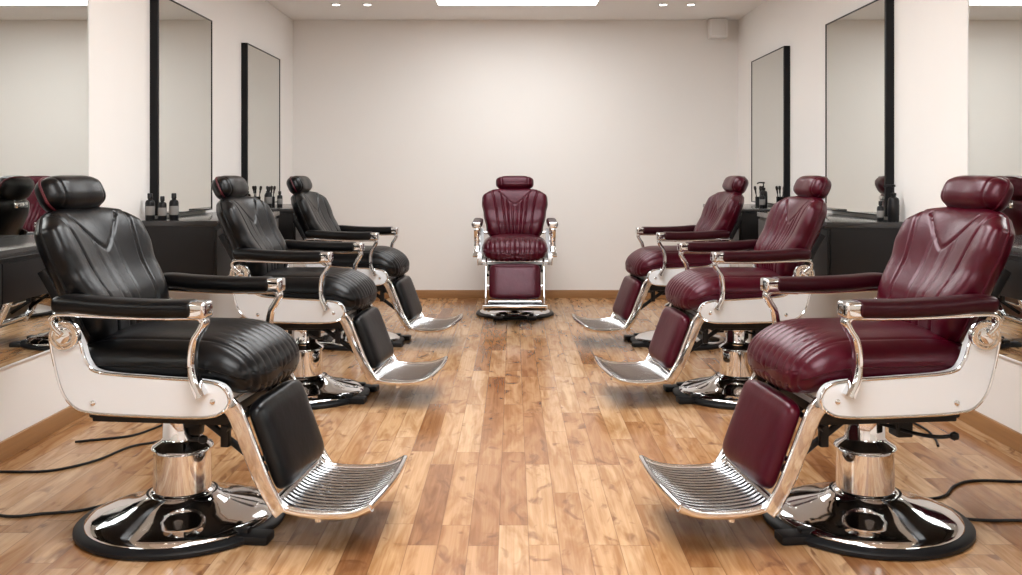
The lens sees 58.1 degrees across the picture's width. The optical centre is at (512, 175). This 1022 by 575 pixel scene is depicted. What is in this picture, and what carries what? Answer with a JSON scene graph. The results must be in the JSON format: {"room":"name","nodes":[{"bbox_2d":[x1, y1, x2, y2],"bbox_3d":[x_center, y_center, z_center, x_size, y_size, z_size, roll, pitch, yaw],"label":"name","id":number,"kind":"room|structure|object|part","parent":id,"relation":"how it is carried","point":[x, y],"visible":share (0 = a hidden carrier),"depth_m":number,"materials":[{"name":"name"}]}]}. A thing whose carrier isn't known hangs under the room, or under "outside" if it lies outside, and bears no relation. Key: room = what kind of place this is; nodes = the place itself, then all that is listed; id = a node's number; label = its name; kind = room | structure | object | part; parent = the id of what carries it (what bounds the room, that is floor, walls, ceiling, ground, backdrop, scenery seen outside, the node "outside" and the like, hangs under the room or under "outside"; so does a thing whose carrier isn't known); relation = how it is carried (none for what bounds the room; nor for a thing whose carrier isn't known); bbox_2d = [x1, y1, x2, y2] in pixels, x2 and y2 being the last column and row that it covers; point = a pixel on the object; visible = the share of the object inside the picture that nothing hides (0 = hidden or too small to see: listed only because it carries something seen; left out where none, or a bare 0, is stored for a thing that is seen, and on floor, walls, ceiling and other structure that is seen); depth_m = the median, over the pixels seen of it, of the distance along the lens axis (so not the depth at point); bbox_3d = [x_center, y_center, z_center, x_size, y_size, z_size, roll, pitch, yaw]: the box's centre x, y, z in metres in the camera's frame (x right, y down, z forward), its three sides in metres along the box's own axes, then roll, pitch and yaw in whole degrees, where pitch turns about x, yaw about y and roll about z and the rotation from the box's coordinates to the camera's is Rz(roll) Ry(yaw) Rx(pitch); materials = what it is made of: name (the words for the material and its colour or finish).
{"room":"salon","nodes":[
{"label":"salon","id":0,"kind":"room"},
{"bbox_2d":[0,0,292,441],"bbox_3d":[-2.068,-0.155,2.620,0.100,2.550,11.640,0,0,0],"label":"wall","id":1,"kind":"structure","parent":0,"point":[30,393],"depth_m":4.92,"materials":[{"name":"paint"}]},
{"bbox_2d":[0,235,47,304],"bbox_3d":[-1.825,0.330,2.975,0.360,0.180,1.550,0,0,0],"label":"countertop","id":2,"kind":"structure","parent":1,"relation":"attached to","point":[21,261],"depth_m":3.10,"materials":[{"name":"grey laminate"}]},
{"bbox_3d":[-1.657,0.350,2.588,0.016,0.131,0.757,0,0,0],"label":"drawer","id":3,"kind":"part","parent":2,"relation":"part of","materials":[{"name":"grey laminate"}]},
{"bbox_2d":[0,254,39,263],"bbox_3d":[-1.835,0.345,2.975,0.340,0.150,1.542,0,0,0],"label":"countertop","id":4,"kind":"structure","parent":2,"relation":"on","point":[35,255],"depth_m":3.10,"materials":[{"name":"grey laminate"}]},
{"bbox_3d":[-1.657,0.350,3.353,0.016,0.131,0.757,0,0,0],"label":"drawer","id":5,"kind":"part","parent":2,"relation":"part of","materials":[{"name":"grey laminate"}]},
{"bbox_2d":[0,0,89,369],"bbox_3d":[-2.012,-0.333,1.580,0.012,2.185,5.560,0,0,0],"label":"wall mirror","id":6,"kind":"object","parent":1,"relation":"attached to","point":[45,44],"visible":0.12,"depth_m":3.86,"materials":[{"name":"silver mirror"}]},
{"bbox_2d":[0,316,243,461],"bbox_3d":[-2.010,1.083,2.620,0.015,0.075,11.640,0,0,0],"label":"baseboard","id":7,"kind":"structure","parent":1,"relation":"attached to","point":[25,438],"depth_m":3.88,"materials":[{"name":"brown wood"}]},
{"bbox_2d":[150,0,211,215],"bbox_3d":[-1.996,-0.400,5.575,0.045,1.240,0.930,0,0,0],"label":"wall mirror","id":8,"kind":"object","parent":1,"relation":"attached to","point":[180,36],"visible":0.84,"depth_m":5.47,"materials":[{"name":"black mirror"}]},
{"bbox_2d":[142,211,279,275],"bbox_3d":[-1.795,0.400,5.590,0.420,0.320,1.320,0,0,0],"label":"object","id":9,"kind":"structure","parent":1,"relation":"attached to","point":[190,244],"depth_m":4.93,"materials":[{"name":"grey laminate"}]},
{"bbox_2d":[145,193,154,220],"bbox_3d":[-1.965,0.167,4.980,0.051,0.146,0.051,0,0,0],"label":"bottle","id":10,"kind":"object","parent":9,"relation":"on","point":[149,204],"visible":1,"depth_m":4.96,"materials":[{"name":"black plastic"}]},
{"bbox_2d":[158,196,166,219],"bbox_3d":[-1.900,0.175,4.985,0.046,0.131,0.046,0,0,0],"label":"bottle","id":11,"kind":"object","parent":9,"relation":"on","point":[162,206],"visible":1,"depth_m":4.97,"materials":[{"name":"black glass"}]},
{"bbox_2d":[169,193,178,219],"bbox_3d":[-1.850,0.167,5.020,0.051,0.146,0.051,0,0,0],"label":"bottle","id":12,"kind":"object","parent":9,"relation":"on","point":[173,204],"visible":0.99,"depth_m":5.00,"materials":[{"name":"black plastic"}]},
{"bbox_2d":[142,211,279,225],"bbox_3d":[-1.795,0.255,5.590,0.420,0.030,1.320,0,0,0],"label":"countertop","id":13,"kind":"structure","parent":9,"relation":"on","point":[202,219],"depth_m":4.93,"materials":[{"name":"grey stone"}]},
{"bbox_3d":[-1.597,0.420,5.261,0.016,0.271,0.642,0,0,0],"label":"drawer","id":14,"kind":"part","parent":9,"relation":"part of","materials":[{"name":"grey laminate"}]},
{"bbox_2d":[241,43,279,201],"bbox_3d":[-1.996,-0.385,7.315,0.045,1.210,0.970,0,0,0],"label":"wall mirror","id":15,"kind":"object","parent":1,"relation":"attached to","point":[260,70],"visible":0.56,"depth_m":7.17,"materials":[{"name":"black mirror"}]},
{"bbox_2d":[271,204,302,240],"bbox_3d":[-1.795,0.400,7.310,0.420,0.320,1.180,0,0,0],"label":"countertop","id":16,"kind":"structure","parent":1,"relation":"attached to","point":[288,230],"depth_m":6.72,"materials":[{"name":"grey laminate"}]},
{"bbox_2d":[265,187,271,207],"bbox_3d":[-1.860,0.163,7.000,0.054,0.154,0.054,0,0,0],"label":"bottle","id":17,"kind":"object","parent":16,"relation":"on","point":[268,195],"visible":0.88,"depth_m":6.98,"materials":[{"name":"black plastic"}]},
{"bbox_2d":[266,186,275,205],"bbox_3d":[-1.923,0.158,7.303,0.069,0.164,0.061,0,0,38],"label":"cup","id":18,"kind":"object","parent":16,"relation":"on","point":[274,187],"visible":0.47,"depth_m":7.29,"materials":[{"name":"black plastic"}]},
{"bbox_2d":[277,191,282,206],"bbox_3d":[-1.800,0.178,7.100,0.043,0.123,0.043,0,0,0],"label":"bottle","id":19,"kind":"object","parent":16,"relation":"on","point":[279,197],"visible":0.94,"depth_m":7.08,"materials":[{"name":"black plastic"}]},
{"bbox_2d":[271,204,293,212],"bbox_3d":[-1.795,0.255,7.310,0.420,0.030,1.180,0,0,0],"label":"countertop","id":20,"kind":"structure","parent":16,"relation":"on","point":[287,208],"depth_m":6.79,"materials":[{"name":"grey stone"}]},
{"bbox_2d":[276,213,294,239],"bbox_3d":[-1.805,0.415,7.310,0.400,0.290,1.172,0,0,0],"label":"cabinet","id":21,"kind":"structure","parent":16,"relation":"on","point":[285,224],"depth_m":6.72,"materials":[{"name":"grey laminate"}]},
{"bbox_3d":[-1.597,0.420,7.016,0.016,0.271,0.572,0,0,0],"label":"drawer","id":22,"kind":"part","parent":16,"relation":"part of","materials":[{"name":"grey laminate"}]},
{"bbox_2d":[0,298,1021,574],"bbox_3d":[0.023,1.170,2.620,4.282,0.100,11.840,0,0,0],"label":"floor","id":23,"kind":"structure","parent":0,"point":[523,454],"depth_m":3.41,"materials":[{"name":"brown wood"}]},
{"bbox_2d":[0,504,101,517],"bbox_3d":[-1.681,1.115,3.086,0.617,0.010,0.148,0,0,5],"label":"power cable","id":24,"kind":"object","parent":23,"relation":"on","point":[92,507],"visible":0.87,"depth_m":3.04,"materials":[{"name":"black rubber"}]},
{"bbox_2d":[0,439,160,472],"bbox_3d":[-1.732,1.115,3.647,0.898,0.010,0.252,0,0,-39],"label":"power cable","id":25,"kind":"object","parent":23,"relation":"on","point":[152,442],"visible":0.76,"depth_m":3.53,"materials":[{"name":"black rubber"}]},
{"bbox_2d":[75,424,161,442],"bbox_3d":[-1.673,1.115,3.971,0.088,0.010,0.394,0,0,44],"label":"power cable","id":26,"kind":"object","parent":23,"relation":"on","point":[158,426],"visible":0.91,"depth_m":3.92,"materials":[{"name":"black rubber"}]},
{"bbox_2d":[34,175,407,560],"bbox_3d":[-0.946,0.559,2.967,1.160,1.123,0.686,0,0,6],"label":"barber chair","id":27,"kind":"object","parent":23,"relation":"on","point":[122,349],"visible":1,"depth_m":2.80,"materials":[{"name":"black leather"}]},
{"bbox_3d":[-1.343,0.326,3.009,0.264,0.446,0.544,0,0,6],"label":"backrest","id":28,"kind":"part","parent":27,"relation":"part of","materials":[{"name":"black leather"}]},
{"bbox_3d":[-1.065,0.535,2.979,0.559,0.346,0.672,0,0,6],"label":"chrome trim","id":29,"kind":"part","parent":27,"relation":"part of","materials":[{"name":"white metal"}]},
{"bbox_2d":[87,317,299,393],"bbox_3d":[-1.027,0.569,2.975,0.593,0.192,0.519,0,0,6],"label":"seat cushion","id":30,"kind":"object","parent":27,"relation":"on","point":[242,355],"depth_m":2.78,"materials":[{"name":"black leather"}]},
{"bbox_3d":[-0.555,0.934,2.926,0.374,0.185,0.484,0,0,6],"label":"footrest frame","id":31,"kind":"part","parent":27,"relation":"part of","materials":[{"name":"silver metal"}]},
{"bbox_2d":[211,175,447,409],"bbox_3d":[-0.939,0.559,4.689,1.182,1.123,0.686,0,0,5],"label":"barber chair","id":32,"kind":"object","parent":23,"relation":"on","point":[315,300],"visible":0.86,"depth_m":4.51,"materials":[{"name":"black leather"}]},
{"bbox_3d":[-1.344,0.326,4.724,0.269,0.446,0.544,0,0,5],"label":"backrest","id":33,"kind":"part","parent":32,"relation":"part of","materials":[{"name":"black leather"}]},
{"bbox_3d":[-1.060,0.535,4.700,0.570,0.346,0.672,0,0,5],"label":"chrome trim","id":34,"kind":"part","parent":32,"relation":"part of","materials":[{"name":"white metal"}]},
{"bbox_2d":[261,267,376,309],"bbox_3d":[-1.021,0.569,4.696,0.605,0.192,0.519,0,0,5],"label":"seat cushion","id":35,"kind":"object","parent":32,"relation":"on","point":[353,289],"depth_m":4.50,"materials":[{"name":"black leather"}]},
{"bbox_3d":[-0.539,0.934,4.654,0.381,0.185,0.484,0,0,5],"label":"footrest frame","id":36,"kind":"part","parent":32,"relation":"part of","materials":[{"name":"silver metal"}]},
{"bbox_2d":[286,176,462,350],"bbox_3d":[-0.935,0.559,6.189,1.171,1.123,0.686,0,0,5],"label":"barber chair","id":37,"kind":"object","parent":23,"relation":"on","point":[387,266],"visible":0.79,"depth_m":6.00,"materials":[{"name":"black leather"}]},
{"bbox_3d":[-1.336,0.326,6.224,0.267,0.446,0.544,0,0,5],"label":"backrest","id":38,"kind":"part","parent":37,"relation":"part of","materials":[{"name":"black leather"}]},
{"bbox_3d":[-1.055,0.535,6.200,0.565,0.346,0.672,0,0,5],"label":"chrome trim","id":39,"kind":"part","parent":37,"relation":"part of","materials":[{"name":"white metal"}]},
{"bbox_2d":[325,245,408,276],"bbox_3d":[-1.017,0.569,6.196,0.599,0.192,0.519,0,0,5],"label":"seat cushion","id":40,"kind":"object","parent":37,"relation":"on","point":[395,263],"depth_m":5.97,"materials":[{"name":"black leather"}]},
{"bbox_3d":[-0.539,0.934,6.154,0.377,0.185,0.484,0,0,5],"label":"footrest frame","id":41,"kind":"part","parent":37,"relation":"part of","materials":[{"name":"silver metal"}]},
{"bbox_2d":[472,176,557,320],"bbox_3d":[0.015,0.559,7.329,0.686,1.123,1.126,0,0,0],"label":"barber chair","id":42,"kind":"object","parent":23,"relation":"on","point":[514,253],"visible":1,"depth_m":7.21,"materials":[{"name":"red leather"}]},
{"bbox_3d":[0.015,0.326,7.717,0.544,0.446,0.257,0,0,0],"label":"backrest","id":43,"kind":"part","parent":42,"relation":"part of","materials":[{"name":"red leather"}]},
{"bbox_2d":[482,234,547,260],"bbox_3d":[0.015,0.569,7.408,0.519,0.192,0.576,0,0,0],"label":"seat cushion","id":44,"kind":"object","parent":42,"relation":"on","point":[497,247],"depth_m":7.16,"materials":[{"name":"red leather"}]},
{"bbox_3d":[0.015,0.934,6.948,0.484,0.185,0.363,0,0,0],"label":"footrest frame","id":45,"kind":"part","parent":42,"relation":"part of","materials":[{"name":"silver metal"}]},
{"bbox_2d":[485,303,544,310],"bbox_3d":[0.015,0.989,6.930,0.450,0.042,0.290,0,0,0],"label":"footrest","id":46,"kind":"object","parent":42,"relation":"on","point":[488,306],"depth_m":6.80,"materials":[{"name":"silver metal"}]},
{"bbox_3d":[0.015,0.535,7.445,0.672,0.346,0.543,0,0,0],"label":"chrome trim","id":47,"kind":"part","parent":42,"relation":"part of","materials":[{"name":"white"}]},
{"bbox_2d":[572,176,748,350],"bbox_3d":[0.995,0.559,6.189,1.171,1.123,0.686,0,0,-5],"label":"barber chair","id":48,"kind":"object","parent":23,"relation":"on","point":[650,268],"visible":0.76,"depth_m":6.00,"materials":[{"name":"red leather"}]},
{"bbox_3d":[0.600,0.934,6.154,0.377,0.185,0.484,0,0,-5],"label":"footrest frame","id":49,"kind":"part","parent":48,"relation":"part of","materials":[{"name":"silver metal"}]},
{"bbox_2d":[625,245,711,276],"bbox_3d":[1.077,0.569,6.196,0.599,0.192,0.519,0,0,-5],"label":"seat cushion","id":50,"kind":"object","parent":48,"relation":"on","point":[640,262],"depth_m":5.97,"materials":[{"name":"red leather"}]},
{"bbox_3d":[1.115,0.535,6.200,0.565,0.346,0.672,0,0,-5],"label":"chrome trim","id":51,"kind":"part","parent":48,"relation":"part of","materials":[{"name":"white metal"}]},
{"bbox_3d":[1.396,0.326,6.224,0.267,0.446,0.544,0,0,-5],"label":"backrest","id":52,"kind":"part","parent":48,"relation":"part of","materials":[{"name":"red leather"}]},
{"bbox_2d":[594,175,831,409],"bbox_3d":[1.024,0.559,4.689,1.182,1.123,0.686,0,0,-5],"label":"barber chair","id":53,"kind":"object","parent":23,"relation":"on","point":[716,299],"visible":0.91,"depth_m":4.52,"materials":[{"name":"red leather"}]},
{"bbox_3d":[0.625,0.934,4.654,0.381,0.185,0.484,0,0,-5],"label":"footrest frame","id":54,"kind":"part","parent":53,"relation":"part of","materials":[{"name":"silver metal"}]},
{"bbox_2d":[665,267,781,309],"bbox_3d":[1.106,0.569,4.696,0.605,0.192,0.519,0,0,-5],"label":"seat cushion","id":55,"kind":"object","parent":53,"relation":"on","point":[688,289],"depth_m":4.50,"materials":[{"name":"red leather"}]},
{"bbox_3d":[1.145,0.535,4.699,0.570,0.346,0.672,0,0,-5],"label":"chrome trim","id":56,"kind":"part","parent":53,"relation":"part of","materials":[{"name":"white metal"}]},
{"bbox_3d":[1.429,0.326,4.724,0.269,0.446,0.544,0,0,-5],"label":"backrest","id":57,"kind":"part","parent":53,"relation":"part of","materials":[{"name":"red leather"}]},
{"bbox_2d":[639,175,1014,560],"bbox_3d":[1.016,0.559,2.967,1.160,1.123,0.686,0,0,-6],"label":"barber chair","id":58,"kind":"object","parent":23,"relation":"on","point":[898,357],"visible":1,"depth_m":2.80,"materials":[{"name":"red leather"}]},
{"bbox_3d":[0.625,0.934,2.926,0.374,0.185,0.484,0,0,-6],"label":"footrest frame","id":59,"kind":"part","parent":58,"relation":"part of","materials":[{"name":"silver metal"}]},
{"bbox_2d":[747,317,961,393],"bbox_3d":[1.097,0.569,2.975,0.593,0.192,0.519,0,0,-6],"label":"seat cushion","id":60,"kind":"object","parent":58,"relation":"on","point":[798,355],"depth_m":2.78,"materials":[{"name":"red leather"}]},
{"bbox_3d":[1.135,0.535,2.979,0.559,0.346,0.672,0,0,-6],"label":"chrome trim","id":61,"kind":"part","parent":58,"relation":"part of","materials":[{"name":"white metal"}]},
{"bbox_3d":[1.413,0.326,3.009,0.264,0.446,0.544,0,0,-6],"label":"backrest","id":62,"kind":"part","parent":58,"relation":"part of","materials":[{"name":"red leather"}]},
{"bbox_2d":[913,422,938,446],"bbox_3d":[1.776,1.115,4.079,0.093,0.010,0.553,0,0,-5],"label":"power cable","id":63,"kind":"object","parent":23,"relation":"on","point":[915,423],"visible":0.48,"depth_m":4.03,"materials":[{"name":"black rubber"}]},
{"bbox_2d":[928,479,1021,499],"bbox_3d":[1.743,1.115,3.311,0.748,0.010,0.142,0,0,-12],"label":"power cable","id":64,"kind":"object","parent":23,"relation":"on","point":[952,487],"visible":0.72,"depth_m":3.35,"materials":[{"name":"black rubber"}]},
{"bbox_2d":[966,517,1021,521],"bbox_3d":[1.671,1.115,2.973,0.436,0.010,0.020,0,0,5],"label":"power cable","id":65,"kind":"object","parent":23,"relation":"on","point":[969,519],"visible":0.86,"depth_m":2.98,"materials":[{"name":"black rubber"}]},
{"bbox_2d":[293,20,737,289],"bbox_3d":[0.023,-0.155,8.490,4.282,2.550,0.100,0,0,0],"label":"wall","id":66,"kind":"structure","parent":0,"point":[623,126],"depth_m":8.44,"materials":[{"name":"paint"}]},
{"bbox_2d":[376,290,665,297],"bbox_3d":[0.023,1.083,8.432,4.052,0.075,0.015,0,0,0],"label":"baseboard","id":67,"kind":"structure","parent":66,"relation":"attached to","point":[421,293],"depth_m":8.43,"materials":[{"name":"brown wood"}]},
{"bbox_2d":[707,18,726,38],"bbox_3d":[1.860,-1.340,8.373,0.160,0.170,0.135,0,0,0],"label":"wall speaker","id":68,"kind":"object","parent":66,"relation":"attached to","point":[716,27],"visible":1,"depth_m":8.30,"materials":[{"name":"white plastic"}]},
{"bbox_2d":[712,20,725,34],"bbox_3d":[1.860,-1.340,8.309,0.132,0.140,0.007,0,0,0],"label":"speaker grille","id":69,"kind":"object","parent":68,"relation":"attached to","point":[718,26],"depth_m":8.31,"materials":[{"name":"white plastic"}]},
{"bbox_2d":[265,0,765,19],"bbox_3d":[0.023,-1.480,2.620,4.282,0.100,11.840,0,0,0],"label":"ceiling","id":70,"kind":"structure","parent":0,"point":[294,9],"depth_m":7.95,"materials":[{"name":"white paint"}]},
{"bbox_2d":[434,0,600,5],"bbox_3d":[0.035,-1.424,6.980,1.350,0.012,1.360,0,0,0],"label":"ceiling light panel","id":71,"kind":"object","parent":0,"point":[435,1],"depth_m":7.65,"materials":[{"name":"white plastic"}]},
{"bbox_2d":[738,0,1021,433],"bbox_3d":[2.114,-0.155,2.620,0.100,2.550,11.640,0,0,0],"label":"wall","id":72,"kind":"structure","parent":0,"point":[930,36],"depth_m":4.86,"materials":[{"name":"paint"}]},
{"bbox_2d":[703,204,771,240],"bbox_3d":[1.841,0.400,7.275,0.420,0.320,1.250,0,0,0],"label":"countertop","id":73,"kind":"structure","parent":72,"relation":"attached to","point":[748,229],"depth_m":6.65,"materials":[{"name":"grey laminate"}]},
{"bbox_3d":[1.643,0.420,6.963,0.016,0.271,0.607,0,0,0],"label":"drawer","id":74,"kind":"part","parent":73,"relation":"part of","materials":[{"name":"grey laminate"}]},
{"bbox_2d":[703,204,771,212],"bbox_3d":[1.841,0.255,7.275,0.420,0.030,1.250,0,0,0],"label":"countertop","id":75,"kind":"structure","parent":73,"relation":"on","point":[747,208],"depth_m":6.65,"materials":[{"name":"grey stone"}]},
{"bbox_2d":[740,213,759,239],"bbox_3d":[1.851,0.415,7.275,0.400,0.290,1.242,0,0,0],"label":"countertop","id":76,"kind":"structure","parent":73,"relation":"attached to","point":[749,226],"depth_m":6.65,"materials":[{"name":"grey laminate"}]},
{"bbox_2d":[754,186,762,206],"bbox_3d":[1.937,0.158,7.253,0.069,0.164,0.061,0,0,38],"label":"cup","id":77,"kind":"object","parent":73,"relation":"on","point":[760,187],"visible":0.65,"depth_m":7.24,"materials":[{"name":"black plastic"}]},
{"bbox_2d":[759,192,764,207],"bbox_3d":[1.870,0.178,6.900,0.043,0.123,0.043,0,0,0],"label":"bottle","id":78,"kind":"object","parent":73,"relation":"on","point":[762,197],"visible":0.97,"depth_m":6.88,"materials":[{"name":"black plastic"}]},
{"bbox_2d":[757,182,767,206],"bbox_3d":[1.912,0.142,7.054,0.077,0.196,0.059,0,0,28],"label":"pump bottle","id":79,"kind":"object","parent":73,"relation":"on","point":[763,183],"visible":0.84,"depth_m":7.03,"materials":[{"name":"black plastic"}]},
{"bbox_2d":[751,46,789,203],"bbox_3d":[2.042,-0.375,7.325,0.045,1.190,0.950,0,0,0],"label":"wall mirror","id":80,"kind":"object","parent":72,"relation":"attached to","point":[770,73],"visible":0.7,"depth_m":7.20,"materials":[{"name":"black mirror"}]},
{"bbox_2d":[757,212,902,275],"bbox_3d":[1.841,0.400,5.465,0.420,0.320,1.370,0,0,0],"label":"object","id":81,"kind":"structure","parent":72,"relation":"attached to","point":[851,244],"depth_m":4.79,"materials":[{"name":"grey laminate"}]},
{"bbox_3d":[1.643,0.420,5.798,0.016,0.271,0.667,0,0,0],"label":"drawer","id":82,"kind":"part","parent":81,"relation":"part of","materials":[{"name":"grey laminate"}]},
{"bbox_3d":[1.643,0.420,5.123,0.016,0.271,0.667,0,0,0],"label":"drawer","id":83,"kind":"part","parent":81,"relation":"part of","materials":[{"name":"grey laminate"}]},
{"bbox_2d":[757,212,902,227],"bbox_3d":[1.841,0.255,5.465,0.420,0.030,1.370,0,0,0],"label":"countertop","id":84,"kind":"structure","parent":81,"relation":"on","point":[832,220],"depth_m":4.78,"materials":[{"name":"grey stone"}]},
{"bbox_2d":[877,201,883,220],"bbox_3d":[1.945,0.186,4.870,0.038,0.108,0.038,0,0,0],"label":"bottle","id":85,"kind":"object","parent":81,"relation":"on","point":[880,209],"visible":1,"depth_m":4.86,"materials":[{"name":"black glass"}]},
{"bbox_2d":[883,184,899,221],"bbox_3d":[2.002,0.142,4.864,0.077,0.196,0.059,0,0,28],"label":"pump bottle","id":86,"kind":"object","parent":81,"relation":"on","point":[893,207],"visible":1,"depth_m":4.84,"materials":[{"name":"black plastic"}]},
{"bbox_2d":[825,0,893,216],"bbox_3d":[2.042,-0.380,5.465,0.045,1.200,0.970,0,0,0],"label":"wall mirror","id":87,"kind":"object","parent":72,"relation":"attached to","point":[859,44],"visible":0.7,"depth_m":5.34,"materials":[{"name":"black mirror"}]},
{"bbox_2d":[957,410,1021,453],"bbox_3d":[2.057,1.083,2.620,0.015,0.075,11.640,0,0,0],"label":"baseboard","id":88,"kind":"structure","parent":72,"relation":"attached to","point":[1011,438],"depth_m":3.92,"materials":[{"name":"brown wood"}]},
{"bbox_2d":[967,0,1021,363],"bbox_3d":[2.058,-0.333,1.480,0.012,2.185,5.360,0,0,0],"label":"wall mirror","id":89,"kind":"object","parent":72,"relation":"attached to","point":[994,27],"visible":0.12,"depth_m":3.89,"materials":[{"name":"silver mirror"}]},
{"bbox_2d":[1000,235,1021,300],"bbox_3d":[1.871,0.330,2.975,0.360,0.180,1.550,0,0,0],"label":"countertop","id":90,"kind":"structure","parent":72,"relation":"attached to","point":[1012,288],"depth_m":3.12,"materials":[{"name":"grey laminate"}]},
{"bbox_3d":[1.703,0.350,3.353,0.016,0.131,0.757,0,0,0],"label":"drawer","id":91,"kind":"part","parent":90,"relation":"part of","materials":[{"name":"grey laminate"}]},
{"bbox_2d":[1008,255,1021,260],"bbox_3d":[1.881,0.345,2.975,0.340,0.150,1.542,0,0,0],"label":"countertop","id":92,"kind":"structure","parent":90,"relation":"on","point":[1010,256],"depth_m":3.13,"materials":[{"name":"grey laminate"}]},
{"bbox_2d":[1009,235,1021,256],"bbox_3d":[1.871,0.255,2.975,0.360,0.030,1.550,0,0,0],"label":"countertop","id":93,"kind":"structure","parent":90,"relation":"on","point":[1016,250],"depth_m":3.12,"materials":[{"name":"grey stone"}]}
]}

